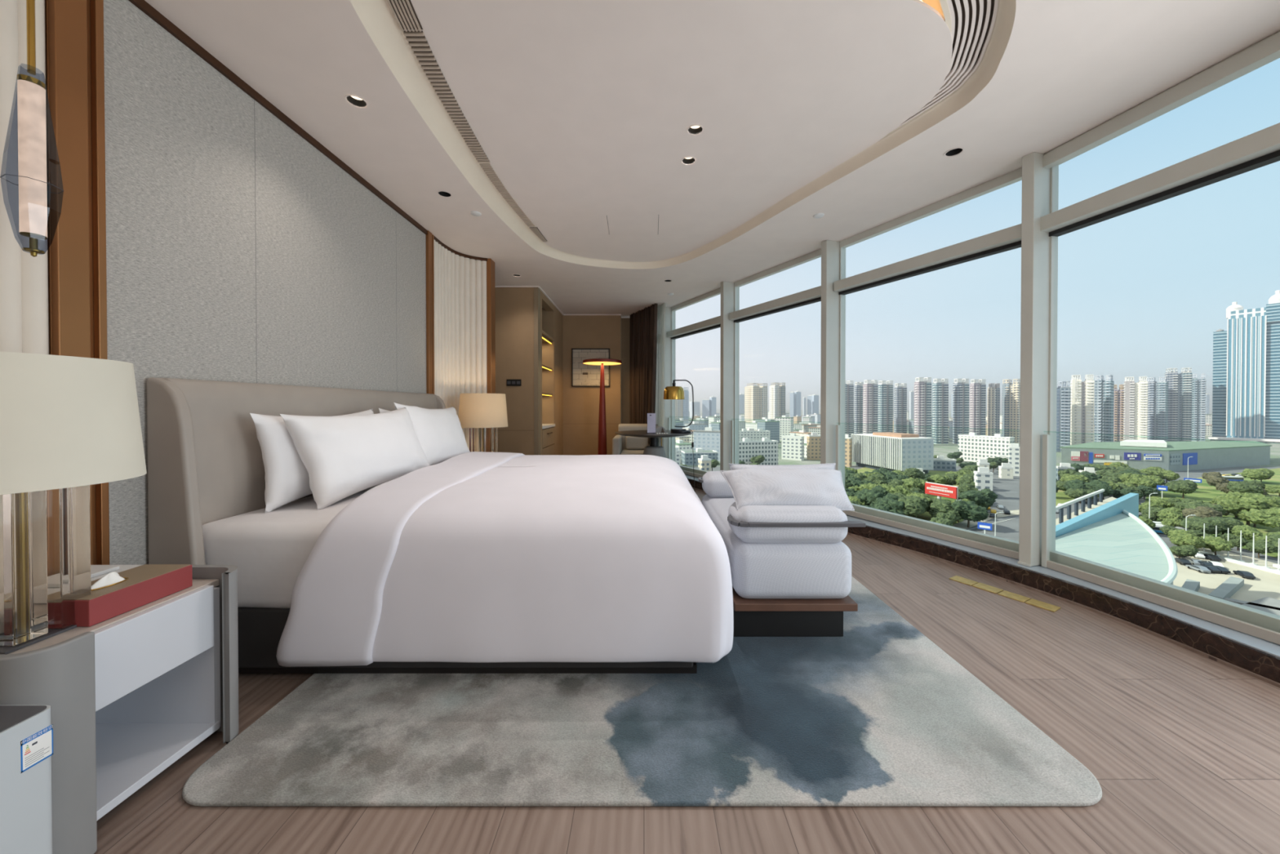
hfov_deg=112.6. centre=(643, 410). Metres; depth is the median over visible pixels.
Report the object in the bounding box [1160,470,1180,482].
tree
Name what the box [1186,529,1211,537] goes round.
tree
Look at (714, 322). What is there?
window
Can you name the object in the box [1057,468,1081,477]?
tree
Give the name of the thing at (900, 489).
tree
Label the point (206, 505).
bed
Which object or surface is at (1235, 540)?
tree
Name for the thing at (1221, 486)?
tree
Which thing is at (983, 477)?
house
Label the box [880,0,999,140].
ceiling vent
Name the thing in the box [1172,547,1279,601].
forecourt
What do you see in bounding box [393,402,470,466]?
pillow
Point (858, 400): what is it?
residential tower
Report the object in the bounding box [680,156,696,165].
recessed light
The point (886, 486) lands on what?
tree
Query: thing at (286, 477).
pillow
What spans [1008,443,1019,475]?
apartment block
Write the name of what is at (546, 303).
wall
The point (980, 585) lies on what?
floor plate
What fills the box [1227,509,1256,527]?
tree
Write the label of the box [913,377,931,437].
residential tower
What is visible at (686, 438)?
block
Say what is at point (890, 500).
tree
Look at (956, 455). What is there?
tree
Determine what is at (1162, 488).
road sign
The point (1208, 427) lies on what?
block
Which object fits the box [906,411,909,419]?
block
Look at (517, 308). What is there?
wall
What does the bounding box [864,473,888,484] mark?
tree
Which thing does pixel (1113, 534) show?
building roof
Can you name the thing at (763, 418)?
block
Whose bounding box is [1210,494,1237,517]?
tree
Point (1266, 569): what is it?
wall
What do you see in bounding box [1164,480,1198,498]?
tree
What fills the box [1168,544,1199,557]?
tree
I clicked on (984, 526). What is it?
road sign
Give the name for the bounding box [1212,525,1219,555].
flagpole
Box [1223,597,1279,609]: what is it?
wall
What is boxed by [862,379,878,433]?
residential tower
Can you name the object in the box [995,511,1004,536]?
street lamp
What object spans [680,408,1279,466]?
ground
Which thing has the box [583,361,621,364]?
diffuser
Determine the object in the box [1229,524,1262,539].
tree
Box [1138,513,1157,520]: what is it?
tree
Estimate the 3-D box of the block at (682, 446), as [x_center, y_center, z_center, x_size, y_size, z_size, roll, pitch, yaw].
[33.133,34.440,390.935,16.600,14.500,26.600,0,1,-23]
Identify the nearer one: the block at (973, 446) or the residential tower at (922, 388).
the block at (973, 446)
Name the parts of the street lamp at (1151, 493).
post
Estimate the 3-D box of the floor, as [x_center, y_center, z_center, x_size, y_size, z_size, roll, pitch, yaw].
[0.075,1.075,2.874,5.550,0.001,10.330,0,1,0]
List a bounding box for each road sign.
[977,521,991,533]
[1156,484,1167,497]
[1183,477,1201,482]
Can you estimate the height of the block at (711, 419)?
33.500 m
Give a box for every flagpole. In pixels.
[1202,523,1208,552]
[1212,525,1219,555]
[1225,528,1231,558]
[1238,530,1244,561]
[1251,533,1257,564]
[1264,535,1270,568]
[1277,537,1279,570]
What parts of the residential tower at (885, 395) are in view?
roof frame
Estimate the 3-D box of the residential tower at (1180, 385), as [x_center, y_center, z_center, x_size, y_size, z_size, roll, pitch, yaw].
[675.348,-6.359,539.957,20.240,93.492,16.652,0,1,41]
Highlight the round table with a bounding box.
[614,430,693,457]
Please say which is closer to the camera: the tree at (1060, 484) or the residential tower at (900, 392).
the tree at (1060, 484)
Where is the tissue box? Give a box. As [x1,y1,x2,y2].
[73,564,192,626]
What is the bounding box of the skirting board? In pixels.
[692,487,1279,687]
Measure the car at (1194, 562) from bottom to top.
1.412 m
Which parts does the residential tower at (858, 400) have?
roof frame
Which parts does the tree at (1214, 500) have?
crown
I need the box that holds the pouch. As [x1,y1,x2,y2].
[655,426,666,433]
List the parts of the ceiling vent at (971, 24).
frame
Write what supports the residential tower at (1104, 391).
on the ground at (939, 449)
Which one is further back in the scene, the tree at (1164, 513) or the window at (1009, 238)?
the tree at (1164, 513)
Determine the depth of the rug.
1.38 m
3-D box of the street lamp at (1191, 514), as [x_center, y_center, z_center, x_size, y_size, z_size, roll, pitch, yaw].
[174.293,38.601,136.119,2.960,10.625,0.320,0,1,0]
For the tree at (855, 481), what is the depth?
204.54 m
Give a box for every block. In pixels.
[675,421,683,428]
[675,435,689,443]
[675,440,693,457]
[675,447,680,464]
[679,417,688,427]
[680,448,717,465]
[682,427,693,443]
[684,421,707,430]
[688,417,708,426]
[692,414,699,419]
[693,426,719,461]
[697,454,711,471]
[708,414,719,426]
[711,422,719,430]
[738,421,746,430]
[738,428,770,440]
[738,437,778,465]
[745,420,757,430]
[755,417,774,421]
[756,418,779,442]
[774,415,794,440]
[781,433,804,460]
[789,430,811,439]
[793,415,801,423]
[793,422,808,429]
[793,427,802,431]
[801,414,814,422]
[801,422,820,431]
[802,416,812,423]
[804,440,806,457]
[806,432,820,459]
[808,425,820,435]
[809,413,820,423]
[844,434,852,466]
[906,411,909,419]
[908,419,914,434]
[948,420,952,438]
[958,432,1014,462]
[985,422,987,435]
[1000,414,1002,422]
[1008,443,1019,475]
[1056,462,1075,480]
[1205,413,1212,424]
[1205,422,1212,435]
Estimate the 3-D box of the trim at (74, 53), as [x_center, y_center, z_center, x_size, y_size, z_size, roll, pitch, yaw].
[-1.923,-0.238,1.447,0.055,2.650,0.130,0,1,0]
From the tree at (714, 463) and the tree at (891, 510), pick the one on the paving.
the tree at (714, 463)
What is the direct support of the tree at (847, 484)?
on the grass at (926, 516)
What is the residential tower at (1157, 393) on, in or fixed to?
on the ground at (939, 449)
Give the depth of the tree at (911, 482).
197.52 m
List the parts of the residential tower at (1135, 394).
roof frame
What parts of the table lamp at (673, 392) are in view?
lamp shade, arm, power cord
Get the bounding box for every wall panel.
[0,0,48,354]
[434,235,495,448]
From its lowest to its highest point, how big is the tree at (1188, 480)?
6.542 m
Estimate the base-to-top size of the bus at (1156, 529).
3.088 m
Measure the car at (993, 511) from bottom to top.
1.412 m
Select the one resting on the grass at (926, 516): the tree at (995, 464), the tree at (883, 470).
the tree at (883, 470)
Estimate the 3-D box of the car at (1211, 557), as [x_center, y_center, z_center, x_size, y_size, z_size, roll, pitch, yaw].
[166.500,43.142,125.521,1.800,1.412,4.442,0,1,16]
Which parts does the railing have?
post, post, post, post, post, post, post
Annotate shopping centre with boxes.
[1059,440,1271,471]
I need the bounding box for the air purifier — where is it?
[0,705,53,853]
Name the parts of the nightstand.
panel, drawer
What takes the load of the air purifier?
on the floor
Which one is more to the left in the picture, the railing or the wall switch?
the wall switch
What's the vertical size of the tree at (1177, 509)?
5.870 m
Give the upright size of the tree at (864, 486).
10.602 m
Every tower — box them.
[675,386,688,423]
[689,400,700,418]
[702,399,710,417]
[709,395,715,416]
[738,393,744,414]
[744,382,767,422]
[768,382,785,421]
[790,391,794,417]
[794,391,800,416]
[803,396,806,415]
[807,395,811,415]
[811,394,818,413]
[844,380,853,436]
[853,382,863,433]
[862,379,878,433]
[877,380,893,432]
[893,382,906,433]
[909,391,914,419]
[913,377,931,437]
[932,378,948,444]
[951,392,952,417]
[952,378,968,444]
[968,379,986,435]
[986,382,999,435]
[1002,378,1020,443]
[1056,381,1071,452]
[1070,373,1094,444]
[1093,374,1114,441]
[1113,384,1124,441]
[1123,376,1147,440]
[1146,377,1168,441]
[1164,367,1192,441]
[1191,373,1205,440]
[1205,393,1209,413]
[1208,289,1279,444]
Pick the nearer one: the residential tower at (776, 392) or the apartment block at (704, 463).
the apartment block at (704, 463)
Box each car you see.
[989,512,996,517]
[990,509,996,513]
[995,504,1004,509]
[1003,509,1010,514]
[1174,557,1191,564]
[1185,564,1210,573]
[1186,558,1201,564]
[1193,551,1204,558]
[1197,560,1213,565]
[1200,564,1221,573]
[1203,553,1221,561]
[1205,560,1224,567]
[1213,565,1231,573]
[1232,569,1255,579]
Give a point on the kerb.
(960, 525)
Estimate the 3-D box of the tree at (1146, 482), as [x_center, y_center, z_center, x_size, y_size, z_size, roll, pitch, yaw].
[253.265,38.540,216.552,9.218,9.364,9.369,0,1,-20]
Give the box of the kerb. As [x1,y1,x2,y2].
[951,509,1019,528]
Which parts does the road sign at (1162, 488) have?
panel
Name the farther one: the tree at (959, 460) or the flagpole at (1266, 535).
the tree at (959, 460)
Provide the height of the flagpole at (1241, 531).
9.200 m
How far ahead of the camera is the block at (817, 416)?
1135.55 m
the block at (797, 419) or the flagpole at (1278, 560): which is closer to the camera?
the flagpole at (1278, 560)
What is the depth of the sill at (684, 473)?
3.58 m
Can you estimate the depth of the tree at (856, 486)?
197.76 m
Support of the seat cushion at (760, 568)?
on the bench
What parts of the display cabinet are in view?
drawer, drawer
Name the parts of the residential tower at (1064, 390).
roof frame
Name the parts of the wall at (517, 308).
corner trim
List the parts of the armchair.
armrest, seat, backrest, armrest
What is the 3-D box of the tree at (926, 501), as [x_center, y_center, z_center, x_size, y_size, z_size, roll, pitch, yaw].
[106.844,39.017,168.594,10.983,9.246,10.084,0,1,-4]
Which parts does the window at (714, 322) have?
post, glass balustrade, rail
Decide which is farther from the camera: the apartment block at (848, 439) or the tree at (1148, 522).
the apartment block at (848, 439)
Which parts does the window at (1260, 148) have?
plate, post, glass balustrade, rail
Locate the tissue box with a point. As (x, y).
(113, 594)
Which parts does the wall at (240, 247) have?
trim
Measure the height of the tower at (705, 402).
67.122 m
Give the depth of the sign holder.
5.32 m
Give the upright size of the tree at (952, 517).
6.538 m
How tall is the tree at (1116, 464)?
9.704 m
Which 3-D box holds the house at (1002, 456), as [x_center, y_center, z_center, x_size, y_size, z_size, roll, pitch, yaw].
[266.063,37.791,316.833,17.956,9.090,7.302,0,1,30]
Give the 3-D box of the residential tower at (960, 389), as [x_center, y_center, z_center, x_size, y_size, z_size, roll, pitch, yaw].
[385.539,1.119,519.108,14.330,78.901,9.894,0,1,7]
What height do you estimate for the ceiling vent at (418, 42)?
0.008 m
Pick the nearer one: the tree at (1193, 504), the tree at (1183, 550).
the tree at (1183, 550)
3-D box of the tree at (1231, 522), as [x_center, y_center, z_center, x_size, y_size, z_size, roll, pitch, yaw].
[197.991,40.053,146.530,9.336,7.558,10.106,0,1,25]
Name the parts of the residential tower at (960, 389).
roof frame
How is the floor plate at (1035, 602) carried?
on the floor
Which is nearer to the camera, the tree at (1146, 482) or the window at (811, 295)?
the window at (811, 295)
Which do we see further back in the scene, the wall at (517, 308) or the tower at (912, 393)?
the tower at (912, 393)
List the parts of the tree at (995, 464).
crown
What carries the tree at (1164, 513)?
on the paving
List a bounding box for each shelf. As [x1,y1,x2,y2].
[95,720,219,820]
[542,335,551,343]
[542,364,551,369]
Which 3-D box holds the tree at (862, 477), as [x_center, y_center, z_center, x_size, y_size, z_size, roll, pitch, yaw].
[109.940,37.686,216.846,10.138,11.068,11.042,0,1,-10]
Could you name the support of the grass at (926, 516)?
on the paving
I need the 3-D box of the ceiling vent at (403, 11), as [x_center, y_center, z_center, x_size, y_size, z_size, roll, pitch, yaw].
[-0.944,-1.628,1.603,0.124,0.009,0.490,0,1,-17]
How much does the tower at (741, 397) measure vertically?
79.548 m
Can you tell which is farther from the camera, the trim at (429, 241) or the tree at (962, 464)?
the tree at (962, 464)
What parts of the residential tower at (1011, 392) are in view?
roof frame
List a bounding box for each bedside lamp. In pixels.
[0,351,146,654]
[457,393,507,452]
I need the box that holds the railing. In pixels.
[1055,488,1115,525]
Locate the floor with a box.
[93,488,1279,853]
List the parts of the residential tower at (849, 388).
roof frame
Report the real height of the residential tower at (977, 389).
79.320 m
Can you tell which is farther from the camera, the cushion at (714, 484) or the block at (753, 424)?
the block at (753, 424)
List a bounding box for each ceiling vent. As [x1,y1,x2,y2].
[386,0,422,31]
[403,30,490,162]
[479,162,535,226]
[529,226,546,241]
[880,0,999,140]
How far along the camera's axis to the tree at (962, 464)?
286.69 m
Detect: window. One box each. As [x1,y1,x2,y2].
[664,281,739,477]
[728,240,845,488]
[833,167,1022,559]
[1017,31,1279,644]
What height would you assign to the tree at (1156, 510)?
6.973 m
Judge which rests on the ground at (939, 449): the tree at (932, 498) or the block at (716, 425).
the block at (716, 425)
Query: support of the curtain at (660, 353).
hanging from the ceiling
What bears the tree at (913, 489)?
on the grass at (926, 516)
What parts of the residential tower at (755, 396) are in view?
roof frame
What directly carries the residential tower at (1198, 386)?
on the ground at (939, 449)
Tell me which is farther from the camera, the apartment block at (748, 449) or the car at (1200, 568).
the apartment block at (748, 449)
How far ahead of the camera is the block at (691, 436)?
465.12 m
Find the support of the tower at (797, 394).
on the ground at (939, 449)
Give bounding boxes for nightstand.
[0,564,239,853]
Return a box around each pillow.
[249,408,373,513]
[280,406,429,510]
[378,408,391,413]
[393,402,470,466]
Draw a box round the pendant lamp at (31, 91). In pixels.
[0,0,63,257]
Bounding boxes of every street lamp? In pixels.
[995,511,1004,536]
[1148,493,1157,518]
[1185,514,1195,530]
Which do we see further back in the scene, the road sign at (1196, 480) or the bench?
the road sign at (1196, 480)
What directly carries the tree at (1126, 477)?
on the paving
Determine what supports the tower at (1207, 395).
on the ground at (939, 449)
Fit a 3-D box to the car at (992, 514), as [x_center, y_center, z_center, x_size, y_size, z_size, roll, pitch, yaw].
[142.397,42.720,173.908,4.442,1.412,1.800,0,1,-43]
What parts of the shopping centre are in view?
sign panel, sign panel, sign panel, sign panel, sign panel, sign panel, sign panel, sign panel, sign panel, sign panel, sign panel, sign panel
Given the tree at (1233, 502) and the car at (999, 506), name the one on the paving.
the car at (999, 506)
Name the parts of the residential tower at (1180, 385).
roof frame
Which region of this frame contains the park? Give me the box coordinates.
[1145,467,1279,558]
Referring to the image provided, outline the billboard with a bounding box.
[924,481,958,499]
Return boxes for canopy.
[1272,564,1279,568]
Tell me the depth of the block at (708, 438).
356.18 m
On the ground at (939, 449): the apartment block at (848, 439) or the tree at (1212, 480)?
the apartment block at (848, 439)
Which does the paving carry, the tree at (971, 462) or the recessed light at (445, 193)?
the tree at (971, 462)
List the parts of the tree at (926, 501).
crown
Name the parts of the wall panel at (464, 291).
trim, trim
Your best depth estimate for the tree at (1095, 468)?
265.99 m
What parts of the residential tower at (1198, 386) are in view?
roof frame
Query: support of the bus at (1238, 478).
on the paving
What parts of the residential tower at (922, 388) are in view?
roof frame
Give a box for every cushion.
[625,435,648,448]
[701,493,851,598]
[702,471,733,497]
[720,468,854,511]
[728,462,835,470]
[728,502,848,543]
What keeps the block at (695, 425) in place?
on the ground at (939, 449)
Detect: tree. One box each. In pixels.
[711,459,719,471]
[738,460,746,464]
[750,454,764,463]
[844,466,858,473]
[844,468,855,479]
[844,478,851,488]
[844,488,855,496]
[847,475,874,486]
[847,495,866,505]
[848,484,859,490]
[848,487,857,493]
[850,500,861,505]
[851,472,866,480]
[854,484,888,506]
[857,482,871,490]
[859,468,884,475]
[862,471,883,477]
[862,505,889,511]
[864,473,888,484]
[866,483,896,490]
[870,493,904,511]
[879,466,888,474]
[884,471,908,479]
[886,493,904,497]
[887,478,904,486]
[888,484,914,495]
[889,509,907,515]
[891,470,909,475]
[896,495,928,516]
[902,467,925,479]
[902,476,927,492]
[906,492,932,502]
[910,487,924,493]
[914,497,930,517]
[926,474,949,484]
[926,497,942,511]
[928,498,961,520]
[929,516,952,525]
[932,511,957,522]
[944,473,957,485]
[945,470,970,475]
[946,451,962,458]
[949,499,988,528]
[951,497,978,506]
[955,457,964,466]
[955,474,963,484]
[957,482,978,493]
[957,488,998,509]
[959,462,971,467]
[959,464,979,471]
[959,473,975,487]
[968,461,977,465]
[986,457,1001,465]
[989,462,998,472]
[993,457,1008,465]
[1056,480,1068,490]
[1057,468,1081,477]
[1059,473,1072,481]
[1062,474,1088,482]
[1063,478,1087,490]
[1063,488,1098,502]
[1070,462,1084,471]
[1075,471,1102,479]
[1083,464,1099,471]
[1084,479,1115,496]
[1092,463,1115,470]
[1093,475,1121,483]
[1095,469,1119,475]
[1102,471,1121,477]
[1102,480,1120,499]
[1109,462,1128,467]
[1113,488,1143,498]
[1114,466,1147,475]
[1116,481,1135,486]
[1117,472,1143,482]
[1119,468,1139,474]
[1119,484,1142,493]
[1128,476,1156,488]
[1134,484,1161,499]
[1138,504,1155,512]
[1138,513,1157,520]
[1138,515,1155,528]
[1139,468,1163,476]
[1141,474,1165,488]
[1141,502,1162,507]
[1141,506,1155,515]
[1146,466,1165,471]
[1148,497,1174,508]
[1152,506,1164,517]
[1156,507,1183,520]
[1159,525,1181,535]
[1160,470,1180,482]
[1160,518,1182,527]
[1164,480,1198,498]
[1166,506,1182,513]
[1167,528,1199,537]
[1168,497,1181,507]
[1168,533,1206,556]
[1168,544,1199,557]
[1173,479,1198,485]
[1175,497,1195,509]
[1179,515,1231,534]
[1182,506,1223,519]
[1184,500,1226,515]
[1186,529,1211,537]
[1201,471,1223,479]
[1203,515,1244,535]
[1204,536,1235,555]
[1205,474,1229,489]
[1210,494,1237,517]
[1212,503,1229,515]
[1213,490,1279,526]
[1215,482,1233,493]
[1220,533,1248,551]
[1225,480,1264,493]
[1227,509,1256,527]
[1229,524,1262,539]
[1239,480,1265,488]
[1240,467,1275,479]
[1243,506,1279,528]
[1245,539,1277,558]
[1253,535,1271,542]
[1257,484,1269,495]
[1262,484,1279,496]
[1266,532,1279,536]
[1266,533,1279,551]
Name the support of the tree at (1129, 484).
on the paving
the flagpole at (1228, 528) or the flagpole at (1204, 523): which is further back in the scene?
the flagpole at (1204, 523)
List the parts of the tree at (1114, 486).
crown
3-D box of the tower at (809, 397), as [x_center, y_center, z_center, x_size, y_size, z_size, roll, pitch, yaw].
[513.153,-6.956,1316.421,14.793,81.135,10.415,0,1,41]
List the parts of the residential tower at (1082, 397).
roof frame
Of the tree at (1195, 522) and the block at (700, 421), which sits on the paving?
the tree at (1195, 522)
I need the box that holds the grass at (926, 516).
[857,466,964,524]
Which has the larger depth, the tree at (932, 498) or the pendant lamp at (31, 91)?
the tree at (932, 498)
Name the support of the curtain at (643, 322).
hanging from the ceiling
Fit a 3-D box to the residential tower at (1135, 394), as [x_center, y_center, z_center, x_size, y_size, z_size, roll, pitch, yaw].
[586.328,0.317,509.348,18.393,80.677,9.896,0,1,41]
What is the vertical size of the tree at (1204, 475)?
7.922 m
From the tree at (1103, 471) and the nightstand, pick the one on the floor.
the nightstand
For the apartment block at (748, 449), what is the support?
on the ground at (939, 449)
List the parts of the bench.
arm rail, arm rail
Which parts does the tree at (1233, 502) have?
crown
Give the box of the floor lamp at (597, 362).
[582,358,622,454]
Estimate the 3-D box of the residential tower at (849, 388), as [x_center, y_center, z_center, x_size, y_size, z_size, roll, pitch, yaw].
[292.437,-1.557,619.292,18.971,82.506,12.911,0,1,-4]
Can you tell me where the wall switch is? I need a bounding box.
[506,379,521,386]
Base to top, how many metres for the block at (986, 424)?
23.500 m
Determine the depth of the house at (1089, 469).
259.00 m
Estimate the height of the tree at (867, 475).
11.617 m
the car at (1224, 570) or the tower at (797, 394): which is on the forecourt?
the car at (1224, 570)
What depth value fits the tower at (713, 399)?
1202.90 m
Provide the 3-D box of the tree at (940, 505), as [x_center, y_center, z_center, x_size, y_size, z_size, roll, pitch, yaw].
[114.016,38.916,161.124,10.792,9.578,11.754,0,1,-20]
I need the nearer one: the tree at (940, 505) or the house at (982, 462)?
the tree at (940, 505)
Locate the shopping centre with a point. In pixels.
(1139, 455)
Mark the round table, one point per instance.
(654, 449)
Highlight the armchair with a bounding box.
[612,423,664,454]
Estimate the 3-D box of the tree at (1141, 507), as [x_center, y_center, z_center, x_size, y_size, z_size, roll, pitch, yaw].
[202.585,40.758,172.773,6.405,5.690,5.662,0,1,18]
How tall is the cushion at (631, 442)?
0.210 m
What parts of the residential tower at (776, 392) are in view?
roof frame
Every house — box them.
[932,455,956,471]
[973,466,993,490]
[976,458,989,471]
[986,454,1006,467]
[998,462,1013,479]
[1078,466,1096,474]
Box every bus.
[1151,524,1189,533]
[1222,475,1244,481]
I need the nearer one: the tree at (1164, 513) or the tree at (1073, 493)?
the tree at (1164, 513)
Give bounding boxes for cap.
[470,210,481,216]
[813,213,824,218]
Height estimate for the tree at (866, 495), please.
12.814 m
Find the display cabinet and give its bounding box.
[542,307,555,454]
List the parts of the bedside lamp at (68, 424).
lamp shade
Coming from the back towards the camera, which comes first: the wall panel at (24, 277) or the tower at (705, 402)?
the tower at (705, 402)
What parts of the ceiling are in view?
recess panel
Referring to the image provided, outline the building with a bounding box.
[851,431,933,473]
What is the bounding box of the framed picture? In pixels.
[571,348,609,386]
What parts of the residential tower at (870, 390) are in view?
roof frame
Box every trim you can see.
[44,0,109,564]
[425,230,434,394]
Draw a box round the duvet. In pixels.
[275,451,733,666]
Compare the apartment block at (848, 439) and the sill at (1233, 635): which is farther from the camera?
the apartment block at (848, 439)
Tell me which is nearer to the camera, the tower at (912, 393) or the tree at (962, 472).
the tree at (962, 472)
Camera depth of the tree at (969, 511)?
156.12 m
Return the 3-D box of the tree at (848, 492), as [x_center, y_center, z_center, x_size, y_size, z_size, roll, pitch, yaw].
[86.763,38.478,184.625,11.489,10.045,12.123,0,1,44]
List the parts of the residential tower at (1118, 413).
roof frame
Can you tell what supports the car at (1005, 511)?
on the kerb
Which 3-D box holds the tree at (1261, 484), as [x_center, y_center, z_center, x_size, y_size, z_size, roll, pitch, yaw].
[310.935,39.384,219.080,8.697,7.630,9.414,0,1,6]
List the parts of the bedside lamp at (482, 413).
lamp shade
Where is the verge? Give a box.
[1213,535,1278,555]
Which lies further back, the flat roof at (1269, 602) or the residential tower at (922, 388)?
the residential tower at (922, 388)
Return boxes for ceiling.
[144,0,1279,316]
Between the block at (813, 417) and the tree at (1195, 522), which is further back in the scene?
the block at (813, 417)
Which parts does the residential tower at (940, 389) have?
roof frame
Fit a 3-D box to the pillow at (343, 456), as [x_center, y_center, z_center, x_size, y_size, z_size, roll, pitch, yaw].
[-1.549,0.222,2.417,0.266,0.482,0.938,0,1,0]
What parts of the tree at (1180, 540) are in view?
crown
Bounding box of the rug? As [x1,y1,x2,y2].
[182,576,1102,806]
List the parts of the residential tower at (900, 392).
roof frame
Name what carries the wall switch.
attached to the wall at (517, 308)
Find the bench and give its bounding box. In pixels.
[697,471,865,636]
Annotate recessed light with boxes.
[344,94,368,108]
[436,191,452,197]
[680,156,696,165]
[686,124,703,136]
[943,146,964,157]
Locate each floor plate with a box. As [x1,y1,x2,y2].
[949,575,977,586]
[972,582,1003,593]
[997,590,1031,602]
[1025,598,1060,612]
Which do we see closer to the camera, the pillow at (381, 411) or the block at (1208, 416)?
the pillow at (381, 411)
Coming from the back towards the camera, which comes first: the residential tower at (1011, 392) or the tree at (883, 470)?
the residential tower at (1011, 392)
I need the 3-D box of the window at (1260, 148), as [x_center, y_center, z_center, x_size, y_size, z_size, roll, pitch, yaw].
[2.590,-0.301,1.979,0.246,2.532,1.543,0,1,-11]
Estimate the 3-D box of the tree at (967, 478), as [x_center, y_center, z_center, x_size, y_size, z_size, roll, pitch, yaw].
[166.860,37.965,217.375,10.264,10.500,11.179,0,1,-8]
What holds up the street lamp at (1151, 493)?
on the paving
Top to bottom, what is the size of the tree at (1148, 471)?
8.985 m
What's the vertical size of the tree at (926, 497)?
10.082 m
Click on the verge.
(1275, 553)
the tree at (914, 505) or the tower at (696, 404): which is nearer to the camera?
the tree at (914, 505)
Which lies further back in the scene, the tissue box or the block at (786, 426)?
the block at (786, 426)
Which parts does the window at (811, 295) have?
post, glass balustrade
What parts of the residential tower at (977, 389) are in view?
roof frame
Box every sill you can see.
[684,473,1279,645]
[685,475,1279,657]
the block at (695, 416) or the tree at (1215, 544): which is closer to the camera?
the tree at (1215, 544)
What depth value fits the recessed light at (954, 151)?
2.62 m
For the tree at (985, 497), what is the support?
on the paving
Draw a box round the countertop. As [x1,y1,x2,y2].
[542,423,555,428]
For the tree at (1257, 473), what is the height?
9.209 m
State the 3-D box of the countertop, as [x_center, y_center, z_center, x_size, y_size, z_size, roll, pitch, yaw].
[-1.558,0.227,6.112,0.415,0.040,0.770,0,0,0]
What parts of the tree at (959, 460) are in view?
crown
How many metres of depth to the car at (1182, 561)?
121.14 m
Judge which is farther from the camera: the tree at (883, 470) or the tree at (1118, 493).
the tree at (883, 470)
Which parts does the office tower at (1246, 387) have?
crown, crown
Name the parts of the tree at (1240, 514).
crown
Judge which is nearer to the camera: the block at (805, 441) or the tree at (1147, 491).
the tree at (1147, 491)
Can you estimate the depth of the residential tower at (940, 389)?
515.72 m
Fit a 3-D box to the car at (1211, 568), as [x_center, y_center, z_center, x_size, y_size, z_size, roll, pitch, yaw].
[154.491,43.217,116.883,1.800,1.412,4.442,0,1,10]
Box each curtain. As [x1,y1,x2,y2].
[629,303,657,444]
[654,302,665,439]
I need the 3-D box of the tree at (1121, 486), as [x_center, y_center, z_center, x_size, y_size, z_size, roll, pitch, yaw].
[231.914,39.557,203.714,9.669,7.551,8.905,0,1,-13]
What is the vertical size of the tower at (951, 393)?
83.016 m
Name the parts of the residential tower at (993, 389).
roof frame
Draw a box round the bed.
[146,377,697,673]
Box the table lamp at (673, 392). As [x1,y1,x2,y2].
[663,379,693,433]
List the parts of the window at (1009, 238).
post, glass balustrade, rail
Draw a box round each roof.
[872,431,919,437]
[1055,493,1177,584]
[1241,596,1279,615]
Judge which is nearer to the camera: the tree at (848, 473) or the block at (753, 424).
the tree at (848, 473)
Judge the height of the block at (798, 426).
14.500 m
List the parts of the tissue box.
lid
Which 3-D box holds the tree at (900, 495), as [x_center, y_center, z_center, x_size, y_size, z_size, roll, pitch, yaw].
[100.471,38.425,172.280,11.391,10.368,10.458,0,1,-8]
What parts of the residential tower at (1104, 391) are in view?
roof frame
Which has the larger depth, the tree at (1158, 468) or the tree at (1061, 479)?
the tree at (1158, 468)
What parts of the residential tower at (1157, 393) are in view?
roof frame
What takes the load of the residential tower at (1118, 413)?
on the ground at (939, 449)
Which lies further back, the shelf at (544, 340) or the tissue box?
the shelf at (544, 340)
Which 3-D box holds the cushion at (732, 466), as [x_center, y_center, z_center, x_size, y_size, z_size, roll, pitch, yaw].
[0.799,0.456,2.428,0.624,0.303,0.148,0,1,-2]
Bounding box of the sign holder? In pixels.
[647,413,655,432]
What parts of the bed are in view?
mattress, headboard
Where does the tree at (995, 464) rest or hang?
on the paving
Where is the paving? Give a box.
[691,466,1279,563]
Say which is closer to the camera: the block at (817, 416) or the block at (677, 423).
the block at (677, 423)
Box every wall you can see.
[103,0,432,564]
[494,285,540,454]
[538,286,564,454]
[562,314,621,455]
[621,316,630,423]
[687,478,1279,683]
[1182,578,1199,591]
[1198,551,1279,574]
[1208,576,1244,599]
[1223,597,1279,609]
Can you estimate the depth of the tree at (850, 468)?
242.48 m

